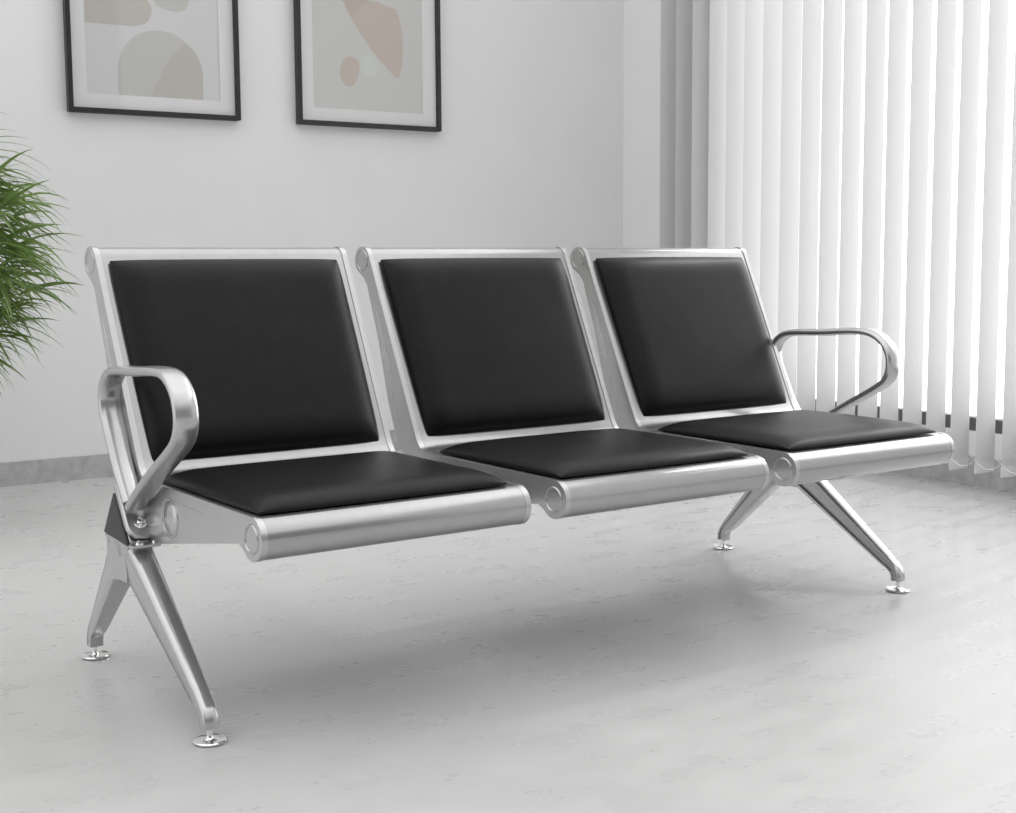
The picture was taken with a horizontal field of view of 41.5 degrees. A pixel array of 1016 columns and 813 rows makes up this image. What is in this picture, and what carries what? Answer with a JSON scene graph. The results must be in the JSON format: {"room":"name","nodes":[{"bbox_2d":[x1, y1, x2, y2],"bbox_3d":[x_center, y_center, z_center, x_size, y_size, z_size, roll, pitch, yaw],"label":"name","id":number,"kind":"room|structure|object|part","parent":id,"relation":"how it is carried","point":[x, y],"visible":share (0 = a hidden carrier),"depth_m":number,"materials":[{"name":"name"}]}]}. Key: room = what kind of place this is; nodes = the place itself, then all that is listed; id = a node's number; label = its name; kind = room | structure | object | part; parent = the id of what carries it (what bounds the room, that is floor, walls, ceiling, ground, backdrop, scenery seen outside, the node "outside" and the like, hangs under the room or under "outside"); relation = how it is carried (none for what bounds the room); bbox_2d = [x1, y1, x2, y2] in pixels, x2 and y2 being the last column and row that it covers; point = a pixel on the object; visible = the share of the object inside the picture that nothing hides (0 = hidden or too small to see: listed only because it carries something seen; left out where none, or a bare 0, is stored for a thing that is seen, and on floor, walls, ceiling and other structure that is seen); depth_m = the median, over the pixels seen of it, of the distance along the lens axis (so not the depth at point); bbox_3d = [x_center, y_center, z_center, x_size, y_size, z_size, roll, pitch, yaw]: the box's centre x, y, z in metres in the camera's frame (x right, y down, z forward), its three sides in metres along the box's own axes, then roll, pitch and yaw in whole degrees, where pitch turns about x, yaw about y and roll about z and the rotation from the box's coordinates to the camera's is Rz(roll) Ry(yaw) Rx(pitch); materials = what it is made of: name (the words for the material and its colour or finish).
{"room":"waiting room","nodes":[
{"label":"waiting room","id":0,"kind":"room"},
{"bbox_2d":[0,0,623,461],"bbox_3d":[-2.613,-1.455,4.088,7.790,3.600,0.150,-4,7,-33],"label":"wall","id":1,"kind":"structure","parent":0,"point":[527,152],"depth_m":5.21,"materials":[{"name":"paint"}]},
{"bbox_2d":[62,0,240,120],"bbox_3d":[-1.285,-1.508,4.847,0.640,0.902,0.030,-4,7,-33],"label":"framed print","id":2,"kind":"object","parent":1,"relation":"attached to","point":[152,58],"visible":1,"depth_m":4.87,"materials":[{"name":"black"}]},
{"bbox_2d":[0,430,401,486],"bbox_3d":[-2.640,0.306,4.154,7.590,0.085,0.014,-4,7,-33],"label":"baseboard","id":3,"kind":"structure","parent":1,"relation":"attached to","point":[14,473],"depth_m":4.81,"materials":[{"name":"paint"}]},
{"bbox_2d":[293,0,441,131],"bbox_3d":[-0.552,-1.564,5.324,0.639,0.902,0.030,-4,7,-33],"label":"framed print","id":4,"kind":"object","parent":1,"relation":"attached to","point":[373,64],"visible":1,"depth_m":5.35,"materials":[{"name":"black"}]},
{"bbox_2d":[0,450,1015,812],"bbox_3d":[-0.594,0.700,1.237,7.790,0.100,7.478,-4,7,-33],"label":"floor","id":5,"kind":"structure","parent":0,"point":[617,661],"depth_m":2.57,"materials":[{"name":"concrete"}]},
{"bbox_2d":[0,112,81,393],"bbox_3d":[-1.659,-0.246,3.887,0.835,1.227,0.845,-2,6,-18],"label":"potted plant","id":6,"kind":"object","parent":5,"relation":"on","point":[10,198],"visible":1,"depth_m":3.88,"materials":[{"name":"green plant"}]},
{"bbox_2d":[81,246,954,746],"bbox_3d":[0.079,0.068,2.814,1.765,0.808,0.759,-5,7,-34],"label":"bench","id":7,"kind":"object","parent":5,"relation":"on","point":[240,401],"visible":1,"depth_m":2.66,"materials":[{"name":"silver metal"}]},
{"bbox_3d":[-0.624,0.059,2.312,0.043,0.267,0.392,-5,7,-34],"label":"armrest","id":8,"kind":"part","parent":7,"relation":"part of","materials":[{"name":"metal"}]},
{"bbox_3d":[-0.590,-0.013,2.307,0.017,0.529,0.708,-5,8,-37],"label":"frame","id":9,"kind":"part","parent":7,"relation":"part of","materials":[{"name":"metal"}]},
{"bbox_2d":[109,259,378,461],"bbox_3d":[-0.501,-0.102,2.607,0.483,0.370,0.178,-5,7,-34],"label":"cushion","id":10,"kind":"object","parent":7,"relation":"on","point":[273,354],"depth_m":2.57,"materials":[{"name":"black leather"}]},
{"bbox_2d":[164,451,506,514],"bbox_3d":[-0.309,0.122,2.360,0.480,0.029,0.394,-5,7,-34],"label":"seat cushion","id":11,"kind":"object","parent":7,"relation":"on","point":[373,480],"depth_m":2.25,"materials":[{"name":"black leather"}]},
{"bbox_3d":[-0.167,-0.048,2.598,0.017,0.529,0.707,-5,8,-35],"label":"frame","id":12,"kind":"part","parent":7,"relation":"part of","materials":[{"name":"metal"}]},
{"bbox_3d":[-0.111,-0.052,2.637,0.017,0.529,0.708,-5,8,-37],"label":"frame","id":13,"kind":"part","parent":7,"relation":"part of","materials":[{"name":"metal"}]},
{"bbox_2d":[381,258,604,435],"bbox_3d":[-0.022,-0.141,2.937,0.483,0.370,0.178,-5,7,-34],"label":"cushion","id":14,"kind":"object","parent":7,"relation":"on","point":[482,346],"depth_m":2.89,"materials":[{"name":"black leather"}]},
{"bbox_2d":[440,428,747,477],"bbox_3d":[0.170,0.083,2.690,0.480,0.029,0.394,-5,7,-34],"label":"seat cushion","id":15,"kind":"object","parent":7,"relation":"on","point":[612,452],"depth_m":2.58,"materials":[{"name":"black leather"}]},
{"bbox_3d":[0.312,-0.086,2.928,0.017,0.529,0.707,-5,8,-35],"label":"frame","id":16,"kind":"part","parent":7,"relation":"part of","materials":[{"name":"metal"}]},
{"bbox_3d":[0.368,-0.091,2.966,0.017,0.529,0.708,-5,8,-37],"label":"frame","id":17,"kind":"part","parent":7,"relation":"part of","materials":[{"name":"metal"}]},
{"bbox_2d":[595,257,785,415],"bbox_3d":[0.457,-0.179,3.267,0.483,0.370,0.178,-5,7,-34],"label":"cushion","id":18,"kind":"object","parent":7,"relation":"on","point":[691,336],"depth_m":3.22,"materials":[{"name":"black leather"}]},
{"bbox_2d":[658,410,935,449],"bbox_3d":[0.649,0.044,3.020,0.480,0.029,0.394,-5,7,-34],"label":"seat cushion","id":19,"kind":"object","parent":7,"relation":"on","point":[794,429],"depth_m":2.91,"materials":[{"name":"black leather"}]},
{"bbox_3d":[0.791,-0.060,3.286,0.043,0.274,0.392,-5,7,-34],"label":"armrest","id":20,"kind":"part","parent":7,"relation":"part of","materials":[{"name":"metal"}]},
{"bbox_3d":[0.791,-0.125,3.258,0.017,0.529,0.707,-5,8,-35],"label":"frame","id":21,"kind":"part","parent":7,"relation":"part of","materials":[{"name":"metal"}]},
{"bbox_2d":[623,0,1001,459],"bbox_3d":[2.610,-1.377,3.040,0.200,3.600,7.328,-4,7,-33],"label":"wall","id":22,"kind":"structure","parent":0,"point":[642,18],"depth_m":5.97,"materials":[{"name":"paint"}]},
{"bbox_2d":[659,0,1015,477],"bbox_3d":[1.650,-1.121,4.232,0.142,2.712,3.720,-4,7,-33],"label":"vertical blind","id":23,"kind":"object","parent":22,"relation":"attached to","point":[736,105],"visible":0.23,"depth_m":4.87,"materials":[{"name":"white fabric"}]},
{"bbox_3d":[1.545,0.190,4.421,0.002,0.028,3.250,-4,7,-33],"label":"bead chain","id":24,"kind":"part","parent":23,"relation":"part of","materials":[{"name":"white plastic"}]},
{"bbox_2d":[815,399,1002,433],"bbox_3d":[1.762,-1.123,4.239,0.048,2.472,3.116,-4,7,-33],"label":"window","id":25,"kind":"structure","parent":22,"relation":"in","point":[972,422],"depth_m":4.68,"materials":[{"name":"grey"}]},
{"bbox_2d":[889,456,1015,492],"bbox_3d":[2.537,0.370,3.164,0.012,0.100,7.314,-4,7,-33],"label":"baseboard","id":26,"kind":"structure","parent":22,"relation":"attached to","point":[941,472],"depth_m":4.61,"materials":[{"name":"concrete"}]}
]}

